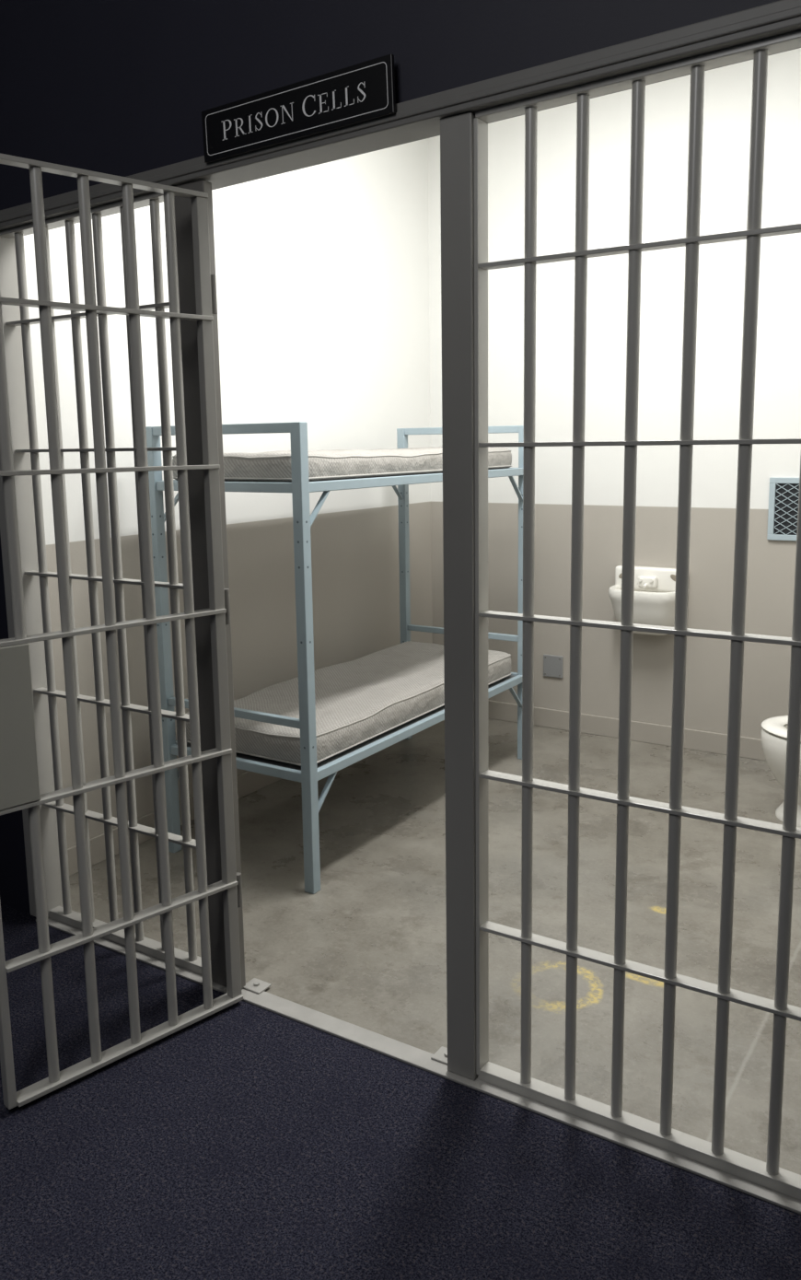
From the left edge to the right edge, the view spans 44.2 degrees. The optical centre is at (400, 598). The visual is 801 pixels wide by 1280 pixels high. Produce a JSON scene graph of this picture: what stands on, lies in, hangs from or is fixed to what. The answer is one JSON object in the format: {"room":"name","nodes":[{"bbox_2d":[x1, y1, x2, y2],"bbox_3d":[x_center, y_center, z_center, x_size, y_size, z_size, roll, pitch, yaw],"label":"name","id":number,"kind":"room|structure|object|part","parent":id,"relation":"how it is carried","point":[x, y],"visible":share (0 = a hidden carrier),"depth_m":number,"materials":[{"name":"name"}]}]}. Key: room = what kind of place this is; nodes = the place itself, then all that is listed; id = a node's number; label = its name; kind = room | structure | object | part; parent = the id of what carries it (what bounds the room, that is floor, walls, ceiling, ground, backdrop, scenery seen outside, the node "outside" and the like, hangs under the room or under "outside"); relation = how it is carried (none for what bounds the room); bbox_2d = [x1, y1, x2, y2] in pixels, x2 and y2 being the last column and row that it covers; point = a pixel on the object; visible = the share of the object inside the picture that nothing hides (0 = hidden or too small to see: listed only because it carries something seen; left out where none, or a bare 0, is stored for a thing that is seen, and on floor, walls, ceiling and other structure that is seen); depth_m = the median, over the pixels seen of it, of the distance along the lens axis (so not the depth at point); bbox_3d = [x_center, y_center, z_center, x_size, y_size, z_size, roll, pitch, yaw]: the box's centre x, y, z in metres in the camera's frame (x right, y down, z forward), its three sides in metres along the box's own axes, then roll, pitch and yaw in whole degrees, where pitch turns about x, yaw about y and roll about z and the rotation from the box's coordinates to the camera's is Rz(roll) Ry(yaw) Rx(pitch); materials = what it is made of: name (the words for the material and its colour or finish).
{"room":"prison interior","nodes":[
{"label":"prison interior","id":0,"kind":"room"},
{"bbox_2d":[23,138,432,848],"bbox_3d":[-0.638,-0.889,4.713,0.100,3.600,3.070,5,11,32],"label":"wall","id":1,"kind":"structure","parent":0,"point":[322,270],"depth_m":4.75,"materials":[{"name":"paint"}]},
{"bbox_2d":[67,771,282,875],"bbox_3d":[-0.596,0.846,4.910,0.012,0.110,2.958,5,11,32],"label":"baseboard","id":2,"kind":"structure","parent":1,"relation":"attached to","point":[248,782],"depth_m":4.16,"materials":[{"name":"grey paint"}]},
{"bbox_2d":[0,0,779,914],"bbox_3d":[0.040,-0.536,2.424,7.400,3.600,0.100,5,11,32],"label":"wall","id":3,"kind":"structure","parent":0,"point":[118,87],"depth_m":2.60,"materials":[{"name":"black paint"}]},
{"bbox_2d":[201,53,395,163],"bbox_3d":[-0.264,-1.189,2.411,0.590,0.127,0.013,3,10,33],"label":"sign","id":4,"kind":"object","parent":3,"relation":"attached to","point":[362,92],"visible":1,"depth_m":2.39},
{"bbox_2d":[0,0,800,235],"bbox_3d":[-0.127,-1.132,2.417,2.760,0.128,0.126,5,11,32],"label":"top door frame","id":5,"kind":"structure","parent":3,"relation":"attached to","point":[416,119],"depth_m":2.20,"materials":[{"name":"paint"}]},
{"bbox_2d":[0,718,800,1279],"bbox_3d":[-0.200,1.360,2.302,7.400,0.100,7.230,5,11,32],"label":"floor","id":6,"kind":"structure","parent":0,"point":[247,1141],"depth_m":2.63,"materials":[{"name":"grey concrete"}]},
{"bbox_2d":[145,421,523,894],"bbox_3d":[-0.159,0.089,4.487,0.765,1.725,1.845,5,11,32],"label":"bunk bed","id":7,"kind":"object","parent":6,"relation":"on","point":[309,773],"visible":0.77,"depth_m":3.80,"materials":[{"name":"blue paint"}]},
{"bbox_3d":[-0.947,0.189,3.932,0.045,1.725,0.045,5,11,32],"label":"post","id":8,"kind":"part","parent":7,"relation":"part of","materials":[{"name":"metal"}]},
{"bbox_3d":[-0.653,-0.413,3.641,0.676,0.036,0.028,5,11,32],"label":"rail","id":9,"kind":"part","parent":7,"relation":"part of","materials":[{"name":"metal"}]},
{"bbox_3d":[-0.637,0.634,3.807,0.676,0.036,0.028,5,11,32],"label":"rail","id":10,"kind":"part","parent":7,"relation":"part of","materials":[{"name":"metal"}]},
{"bbox_3d":[-0.340,0.240,3.547,0.045,1.725,0.045,5,11,32],"label":"post","id":11,"kind":"part","parent":7,"relation":"part of","materials":[{"name":"metal"}]},
{"bbox_2d":[172,446,511,481],"bbox_3d":[-0.169,-0.612,4.377,0.660,0.111,1.730,5,11,32],"label":"mattress","id":12,"kind":"object","parent":7,"relation":"on","point":[269,466],"visible":0.77,"depth_m":3.75,"materials":[{"name":"white fabric"}]},
{"bbox_2d":[185,640,511,766],"bbox_3d":[-0.154,0.425,4.541,0.660,0.131,1.730,5,11,32],"label":"mattress","id":13,"kind":"object","parent":7,"relation":"on","point":[358,701],"visible":0.74,"depth_m":4.21,"materials":[{"name":"white fabric"}]},
{"bbox_3d":[0.023,-0.063,5.427,0.045,1.725,0.045,5,11,32],"label":"post","id":14,"kind":"part","parent":7,"relation":"part of","materials":[{"name":"metal"}]},
{"bbox_3d":[0.135,-0.513,4.196,0.028,0.036,1.756,5,11,32],"label":"rail","id":15,"kind":"part","parent":7,"relation":"part of","materials":[{"name":"metal"}]},
{"bbox_3d":[0.151,0.534,4.362,0.028,0.036,1.756,5,11,32],"label":"rail","id":16,"kind":"part","parent":7,"relation":"part of","materials":[{"name":"metal"}]},
{"bbox_3d":[0.630,-0.011,5.043,0.045,1.725,0.045,5,11,32],"label":"post","id":17,"kind":"part","parent":7,"relation":"part of","materials":[{"name":"metal"}]},
{"bbox_2d":[35,918,800,1214],"bbox_3d":[-0.108,1.230,2.766,2.760,0.008,0.065,5,11,32],"label":"door threshold","id":18,"kind":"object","parent":6,"relation":"on","point":[404,1053],"depth_m":2.62,"materials":[{"name":"metal"}]},
{"bbox_2d":[0,179,271,994],"bbox_3d":[-0.875,0.002,3.085,1.040,2.343,0.089,5,11,32],"label":"panel","id":19,"kind":"object","parent":18,"relation":"on","point":[17,321],"visible":0.66,"depth_m":3.07,"materials":[{"name":"grey paint"}]},
{"bbox_3d":[-0.939,-1.141,2.933,0.780,0.036,0.050,5,11,32],"label":"rail","id":20,"kind":"part","parent":19,"relation":"part of","materials":[{"name":"grey metal"}]},
{"bbox_2d":[0,153,243,1109],"bbox_3d":[-0.752,0.106,2.538,0.748,2.289,0.052,-9,12,-43],"label":"door","id":21,"kind":"structure","parent":19,"relation":"attached to","point":[19,782],"depth_m":2.54,"materials":[{"name":"grey metal"}]},
{"bbox_3d":[-0.954,0.311,2.354,0.157,0.394,0.024,-9,12,-43],"label":"lock plate","id":22,"kind":"part","parent":21,"relation":"part of","materials":[{"name":"paint"}]},
{"bbox_3d":[-0.763,-1.020,2.366,0.681,0.012,0.040,-9,12,-43],"label":"rail","id":23,"kind":"part","parent":21,"relation":"part of","materials":[{"name":"grey metal"}]},
{"bbox_3d":[-0.730,1.229,2.723,0.681,0.013,0.048,-9,12,-43],"label":"rail","id":24,"kind":"part","parent":21,"relation":"part of","materials":[{"name":"grey metal"}]},
{"bbox_3d":[-0.905,1.140,3.295,0.780,0.028,0.044,5,11,32],"label":"rail","id":25,"kind":"part","parent":19,"relation":"part of","materials":[{"name":"grey metal"}]},
{"bbox_3d":[-0.551,0.032,2.858,0.122,2.342,0.035,5,11,32],"label":"post","id":26,"kind":"part","parent":19,"relation":"part of","materials":[{"name":"grey metal"}]},
{"bbox_3d":[-0.441,1.185,3.020,0.070,0.014,0.059,5,11,32],"label":"plate","id":27,"kind":"part","parent":19,"relation":"part of","materials":[{"name":"metal"}]},
{"bbox_2d":[430,29,800,1199],"bbox_3d":[0.554,0.097,2.179,1.140,2.396,0.080,5,11,32],"label":"panel","id":28,"kind":"object","parent":18,"relation":"on","point":[465,265],"visible":1,"depth_m":2.23,"materials":[{"name":"metal"}]},
{"bbox_3d":[0.127,1.233,2.659,0.070,0.014,0.059,5,11,32],"label":"plate","id":29,"kind":"part","parent":28,"relation":"part of","materials":[{"name":"metal"}]},
{"bbox_3d":[0.155,0.079,2.421,0.082,2.366,0.057,5,11,32],"label":"post","id":30,"kind":"part","parent":28,"relation":"part of","materials":[{"name":"grey metal"}]},
{"bbox_3d":[0.580,-1.061,1.961,0.952,0.040,0.050,5,11,32],"label":"rail","id":31,"kind":"part","parent":28,"relation":"part of","materials":[{"name":"grey metal"}]},
{"bbox_3d":[0.615,1.270,2.331,0.952,0.028,0.044,5,11,32],"label":"rail","id":32,"kind":"part","parent":28,"relation":"part of","materials":[{"name":"grey metal"}]},
{"bbox_2d":[760,715,800,827],"bbox_3d":[1.928,0.593,4.145,0.786,0.775,0.440,5,11,32],"label":"toilet","id":33,"kind":"object","parent":6,"relation":"on","point":[773,731],"visible":0.59,"depth_m":4.22,"materials":[{"name":"white ceramic"}]},
{"bbox_3d":[1.807,0.565,4.219,0.499,0.030,0.414,5,11,32],"label":"seat","id":34,"kind":"part","parent":33,"relation":"part of","materials":[{"name":"white ceramic"}]},
{"bbox_2d":[427,47,800,739],"bbox_3d":[1.438,-0.987,5.137,2.930,3.600,0.100,5,11,32],"label":"wall","id":35,"kind":"structure","parent":0,"point":[728,88],"depth_m":5.17,"materials":[{"name":"paint"}]},
{"bbox_2d":[543,654,563,678],"bbox_3d":[0.877,0.389,5.665,0.120,0.127,0.016,5,11,32],"label":"cover plate","id":36,"kind":"object","parent":35,"relation":"attached to","point":[552,665],"visible":1,"depth_m":5.66,"materials":[{"name":"grey paint"}]},
{"bbox_2d":[488,699,766,760],"bbox_3d":[1.433,0.744,5.364,2.930,0.110,0.012,5,11,32],"label":"baseboard","id":37,"kind":"structure","parent":35,"relation":"attached to","point":[750,748],"depth_m":5.44,"materials":[{"name":"grey paint"}]},
{"bbox_2d":[608,565,675,635],"bbox_3d":[1.288,0.021,5.189,0.386,0.354,0.257,5,11,32],"label":"sink","id":38,"kind":"object","parent":35,"relation":"attached to","point":[655,587],"visible":0.71,"depth_m":5.14,"materials":[{"name":"white ceramic"}]},
{"bbox_2d":[638,575,657,588],"bbox_3d":[1.296,-0.086,5.187,0.100,0.062,0.082,5,11,32],"label":"faucet","id":39,"kind":"object","parent":38,"relation":"on","point":[644,581],"depth_m":5.17,"materials":[{"name":"silver metal"}]},
{"bbox_2d":[615,565,675,592],"bbox_3d":[1.335,-0.106,5.246,0.384,0.124,0.075,5,11,32],"label":"backsplash","id":40,"kind":"structure","parent":35,"relation":"attached to","point":[665,583],"depth_m":5.20,"materials":[{"name":"white ceramic"}]},
{"bbox_2d":[767,477,799,540],"bbox_3d":[1.962,-0.436,4.820,0.308,0.309,0.016,5,11,32],"label":"air vent","id":41,"kind":"object","parent":35,"relation":"in","point":[784,493],"visible":0.86,"depth_m":4.87,"materials":[{"name":"white metal"}]}
]}

